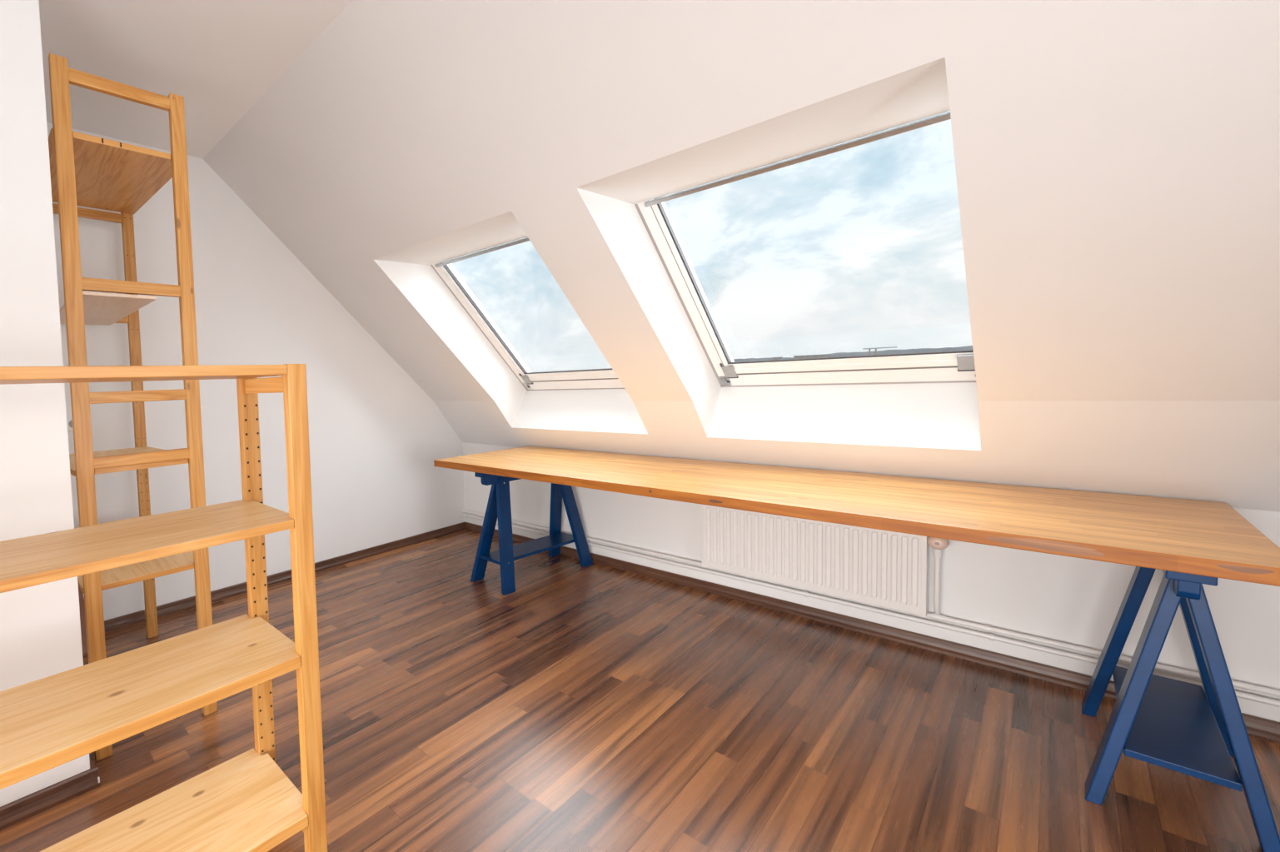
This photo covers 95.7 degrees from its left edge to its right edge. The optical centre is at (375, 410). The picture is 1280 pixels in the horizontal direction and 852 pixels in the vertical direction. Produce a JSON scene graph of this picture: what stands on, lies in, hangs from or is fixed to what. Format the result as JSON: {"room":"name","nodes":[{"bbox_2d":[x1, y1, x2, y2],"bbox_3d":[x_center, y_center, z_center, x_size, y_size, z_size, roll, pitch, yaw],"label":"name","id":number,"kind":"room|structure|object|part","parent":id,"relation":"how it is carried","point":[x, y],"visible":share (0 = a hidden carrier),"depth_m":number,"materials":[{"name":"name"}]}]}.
{"room":"home office","nodes":[
{"label":"home office","id":0,"kind":"room"},
{"bbox_2d":[0,0,89,806],"bbox_3d":[-2.347,-0.040,1.438,2.432,2.722,1.245,-4,3,-37],"label":"wall partition","id":1,"kind":"structure","parent":0,"point":[41,635],"depth_m":1.62,"materials":[{"name":"paint"}]},
{"bbox_2d":[0,752,99,831],"bbox_3d":[-2.279,1.289,1.499,2.456,0.058,1.268,-4,3,-37],"label":"baseboard","id":2,"kind":"structure","parent":1,"relation":"attached to","point":[12,813],"depth_m":1.66,"materials":[{"name":"brown wood"}]},
{"bbox_2d":[39,0,352,159],"bbox_3d":[-0.815,-1.398,0.097,3.390,0.001,5.200,-4,3,-37],"label":"ceiling","id":3,"kind":"structure","parent":0,"point":[220,56],"depth_m":2.18,"materials":[{"name":"paint"}]},
{"bbox_2d":[46,122,464,620],"bbox_3d":[-1.473,-0.144,2.894,5.600,2.722,0.001,-4,3,-37],"label":"wall","id":4,"kind":"structure","parent":0,"point":[376,436],"depth_m":3.39,"materials":[{"name":"paint"}]},
{"bbox_2d":[66,417,73,431],"bbox_3d":[-1.614,0.069,2.782,0.075,0.074,0.011,-4,3,-37],"label":"wall socket","id":5,"kind":"object","parent":4,"relation":"attached to","point":[69,420],"visible":0.2,"depth_m":2.77,"materials":[{"name":"white paint"}]},
{"bbox_2d":[104,521,465,632],"bbox_3d":[-0.442,1.113,3.695,3.142,0.058,0.024,-4,3,-37],"label":"baseboard","id":6,"kind":"structure","parent":4,"relation":"attached to","point":[136,617],"depth_m":3.52,"materials":[{"name":"brown wood"}]},
{"bbox_2d":[0,528,1279,851],"bbox_3d":[0.165,1.253,0.899,5.800,0.001,5.400,-4,3,-37],"label":"floor","id":7,"kind":"structure","parent":0,"point":[595,707],"depth_m":1.89,"materials":[{"name":"laminate"}]},
{"bbox_2d":[78,586,87,653],"bbox_3d":[-1.555,1.065,2.681,0.116,0.335,0.147,-4,3,-37],"label":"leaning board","id":8,"kind":"object","parent":7,"relation":"on","point":[82,606],"visible":0.09,"depth_m":2.69,"materials":[{"name":"brown wood"}]},
{"bbox_2d":[48,53,217,761],"bbox_3d":[-1.141,0.008,2.291,0.451,2.452,0.895,-4,3,-37],"label":"shelving unit","id":9,"kind":"object","parent":7,"relation":"on","point":[86,170],"visible":0.75,"depth_m":2.00,"materials":[{"name":"brown wood"}]},
{"bbox_3d":[-1.032,0.026,1.831,0.054,2.452,0.032,-4,3,-37],"label":"post","id":10,"kind":"part","parent":9,"relation":"part of","materials":[{"name":"brown wood"}]},
{"bbox_3d":[-1.250,-0.004,2.752,0.053,2.440,0.032,-4,3,-37],"label":"post","id":11,"kind":"part","parent":9,"relation":"part of","materials":[{"name":"brown wood"}]},
{"bbox_3d":[-0.724,0.008,2.068,0.053,2.440,0.032,-4,3,-37],"label":"post","id":12,"kind":"part","parent":9,"relation":"part of","materials":[{"name":"brown wood"}]},
{"bbox_2d":[0,363,327,851],"bbox_3d":[-0.909,0.604,1.033,1.640,1.364,0.340,-4,3,-37],"label":"shelving unit","id":13,"kind":"object","parent":7,"relation":"on","point":[246,802],"visible":1,"depth_m":1.34,"materials":[{"name":"brown wood"}]},
{"bbox_3d":[-0.370,0.555,1.630,0.055,1.364,0.032,-4,3,-37],"label":"post","id":14,"kind":"part","parent":13,"relation":"part of","materials":[{"name":"brown wood"}]},
{"bbox_3d":[-0.187,0.559,1.392,0.055,1.364,0.031,-4,3,-37],"label":"post","id":15,"kind":"part","parent":13,"relation":"part of","materials":[{"name":"brown wood"}]},
{"bbox_2d":[470,472,592,595],"bbox_3d":[1.035,0.721,3.500,0.914,0.745,0.303,-4,3,-33],"label":"trestle","id":16,"kind":"object","parent":7,"relation":"on","point":[498,506],"visible":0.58,"depth_m":3.39,"materials":[{"name":"blue paint"}]},
{"bbox_3d":[0.732,0.760,3.391,0.249,0.700,0.090,-1,3,17],"label":"leg","id":17,"kind":"part","parent":16,"relation":"part of","materials":[{"name":"blue paint"}]},
{"bbox_3d":[1.018,0.368,3.481,0.907,0.037,0.074,-4,3,-33],"label":"plate","id":18,"kind":"part","parent":16,"relation":"part of","materials":[{"name":"blue paint"}]},
{"bbox_3d":[0.811,0.763,3.269,0.090,0.700,0.249,-2,3,7],"label":"leg","id":19,"kind":"part","parent":16,"relation":"part of","materials":[{"name":"blue paint"}]},
{"bbox_2d":[479,532,574,564],"bbox_3d":[1.059,0.919,3.521,0.811,0.020,0.175,-4,3,-33],"label":"shelf","id":20,"kind":"object","parent":16,"relation":"attached to","point":[555,540],"depth_m":3.48,"materials":[{"name":"blue paint"}]},
{"bbox_3d":[1.294,0.721,3.755,0.090,0.700,0.249,-2,3,7],"label":"leg","id":21,"kind":"part","parent":16,"relation":"part of","materials":[{"name":"blue paint"}]},
{"bbox_3d":[1.373,0.724,3.633,0.249,0.700,0.090,-1,3,17],"label":"leg","id":22,"kind":"part","parent":16,"relation":"part of","materials":[{"name":"blue paint"}]},
{"bbox_2d":[433,446,1279,586],"bbox_3d":[1.650,0.343,2.640,0.963,0.045,2.889,-4,3,-37],"label":"tabletop","id":23,"kind":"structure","parent":16,"relation":"on","point":[1206,538],"depth_m":1.87,"materials":[{"name":"brown wood"}]},
{"bbox_2d":[1081,566,1279,851],"bbox_3d":[2.450,0.758,1.613,0.796,0.745,0.309,-4,3,-37],"label":"trestle","id":24,"kind":"object","parent":7,"relation":"on","point":[1171,724],"visible":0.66,"depth_m":1.49,"materials":[{"name":"blue paint"}]},
{"bbox_3d":[2.638,0.762,1.846,0.097,0.700,0.206,-3,3,-13],"label":"leg","id":25,"kind":"part","parent":24,"relation":"part of","materials":[{"name":"blue paint"}]},
{"bbox_3d":[2.187,0.795,1.506,0.206,0.700,0.097,-1,3,29],"label":"leg","id":26,"kind":"part","parent":24,"relation":"part of","materials":[{"name":"blue paint"}]},
{"bbox_2d":[1112,665,1242,791],"bbox_3d":[2.463,0.956,1.627,0.683,0.020,0.181,-4,3,-37],"label":"shelf","id":27,"kind":"object","parent":24,"relation":"attached to","point":[1175,727],"depth_m":1.54,"materials":[{"name":"blue paint"}]},
{"bbox_3d":[2.436,0.404,1.596,0.795,0.037,0.074,-4,3,-37],"label":"plate","id":28,"kind":"part","parent":24,"relation":"part of","materials":[{"name":"blue paint"}]},
{"bbox_3d":[2.725,0.764,1.731,0.206,0.700,0.097,-1,3,29],"label":"leg","id":29,"kind":"part","parent":24,"relation":"part of","materials":[{"name":"blue paint"}]},
{"bbox_3d":[2.274,0.797,1.391,0.097,0.700,0.206,-3,3,-13],"label":"leg","id":30,"kind":"part","parent":24,"relation":"part of","materials":[{"name":"blue paint"}]},
{"bbox_2d":[203,0,1279,512],"bbox_3d":[1.440,-0.590,1.846,2.210,1.954,5.200,-4,3,-37],"label":"sloped ceiling","id":31,"kind":"structure","parent":0,"point":[1118,161],"depth_m":1.68,"materials":[{"name":"paint"}]},
{"bbox_2d":[373,210,647,433],"bbox_3d":[0.932,-0.403,3.213,1.482,1.145,1.113,-4,3,-37],"label":"window reveal","id":32,"kind":"structure","parent":31,"relation":"attached to","point":[410,269],"depth_m":3.54,"materials":[{"name":"paint"}]},
{"bbox_2d":[430,236,624,390],"bbox_3d":[1.123,-0.585,3.356,1.084,0.983,1.193,-4,3,-37],"label":"window","id":33,"kind":"structure","parent":31,"relation":"in","point":[592,379],"depth_m":3.67,"materials":[{"name":"white plastic"}]},
{"bbox_2d":[576,57,981,450],"bbox_3d":[1.750,-0.383,2.150,1.482,1.145,1.094,-4,3,-37],"label":"window reveal","id":34,"kind":"structure","parent":31,"relation":"attached to","point":[937,415],"depth_m":2.32,"materials":[{"name":"paint"}]},
{"bbox_2d":[634,110,976,387],"bbox_3d":[1.940,-0.565,2.293,1.084,0.983,1.174,-4,3,-37],"label":"window","id":35,"kind":"structure","parent":31,"relation":"in","point":[948,366],"depth_m":2.50,"materials":[{"name":"white plastic"}]},
{"bbox_3d":[1.978,-0.212,2.921,0.123,0.115,0.064,-4,3,-37],"label":"hinge lever","id":36,"kind":"part","parent":35,"relation":"part of","materials":[{"name":"metal"}]},
{"bbox_3d":[1.943,-0.582,2.295,1.076,0.949,1.070,-4,3,-37],"label":"frame","id":37,"kind":"part","parent":35,"relation":"part of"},
{"bbox_3d":[1.909,-0.604,2.269,0.981,0.864,0.966,-4,3,-37],"label":"sash","id":38,"kind":"part","parent":35,"relation":"part of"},
{"bbox_3d":[2.518,-0.199,2.219,0.123,0.115,0.064,-4,3,-37],"label":"hinge lever","id":39,"kind":"part","parent":35,"relation":"part of","materials":[{"name":"metal"}]},
{"bbox_2d":[462,442,1279,722],"bbox_3d":[2.367,0.703,2.583,0.001,0.768,5.200,-4,3,-37],"label":"wall","id":40,"kind":"structure","parent":0,"point":[1073,600],"depth_m":2.19,"materials":[{"name":"paint"}]},
{"bbox_2d":[701,504,929,617],"bbox_3d":[2.208,0.721,2.708,0.102,0.380,0.907,-4,3,-37],"label":"radiator","id":41,"kind":"object","parent":40,"relation":"attached to","point":[887,569],"visible":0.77,"depth_m":2.61,"materials":[{"name":"metal"}]},
{"bbox_2d":[927,536,949,615],"bbox_3d":[2.470,0.727,2.295,0.113,0.379,0.066,-4,3,-37],"label":"radiator valve","id":42,"kind":"object","parent":41,"relation":"attached to","point":[938,544],"visible":0.8,"depth_m":2.31,"materials":[{"name":"grey metal"}]},
{"bbox_3d":[2.452,0.571,2.276,0.078,0.064,0.064,-4,3,-37],"label":"thermostat knob","id":43,"kind":"part","parent":42,"relation":"part of","materials":[{"name":"beige plastic"}]},
{"bbox_2d":[462,512,1279,707],"bbox_3d":[2.358,0.957,2.580,0.046,0.028,5.178,-4,3,-37],"label":"pipe","id":44,"kind":"object","parent":40,"relation":"attached to","point":[991,636],"visible":0.93,"depth_m":2.41,"materials":[{"name":"metal"}]},
{"bbox_2d":[462,509,1279,697],"bbox_3d":[2.357,0.923,2.578,0.046,0.028,5.178,-4,3,-37],"label":"pipe","id":45,"kind":"object","parent":40,"relation":"attached to","point":[988,628],"visible":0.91,"depth_m":2.17,"materials":[{"name":"metal"}]},
{"bbox_2d":[464,522,1279,741],"bbox_3d":[2.371,1.058,2.593,0.024,0.058,5.200,-4,3,-37],"label":"baseboard","id":46,"kind":"structure","parent":40,"relation":"attached to","point":[1256,725],"depth_m":2.49,"materials":[{"name":"brown wood"}]},
{"label":"outside","id":47,"kind":"structure","parent":0,"visible":0},
{"label":"ground","id":48,"kind":"structure","parent":47,"visible":0},
{"bbox_2d":[771,356,782,359],"bbox_3d":[240.962,-23.082,313.408,13.604,18.100,7.930,-4,3,-37],"label":"building","id":49,"kind":"structure","parent":48,"relation":"on","point":[779,357],"depth_m":308.03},
{"bbox_2d":[793,353,831,358],"bbox_3d":[259.755,-23.894,311.120,16.157,18.500,19.188,-4,3,-37],"label":"building","id":50,"kind":"structure","parent":48,"relation":"on","point":[821,355],"depth_m":305.89,"materials":[{"name":"grey"}]},
{"bbox_2d":[733,345,972,362],"bbox_3d":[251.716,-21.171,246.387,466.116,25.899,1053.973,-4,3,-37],"label":"hills","id":51,"kind":"structure","parent":48,"relation":"on","point":[968,347],"depth_m":373.37,"materials":[{"name":"grey"}]},
{"bbox_2d":[862,346,896,354],"bbox_3d":[265.060,-23.151,274.801,6.867,20.100,13.596,-4,3,-37],"label":"canopy","id":52,"kind":"object","parent":48,"relation":"on","point":[875,348],"visible":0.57,"depth_m":274.77,"materials":[{"name":"silver metal"}]}
]}

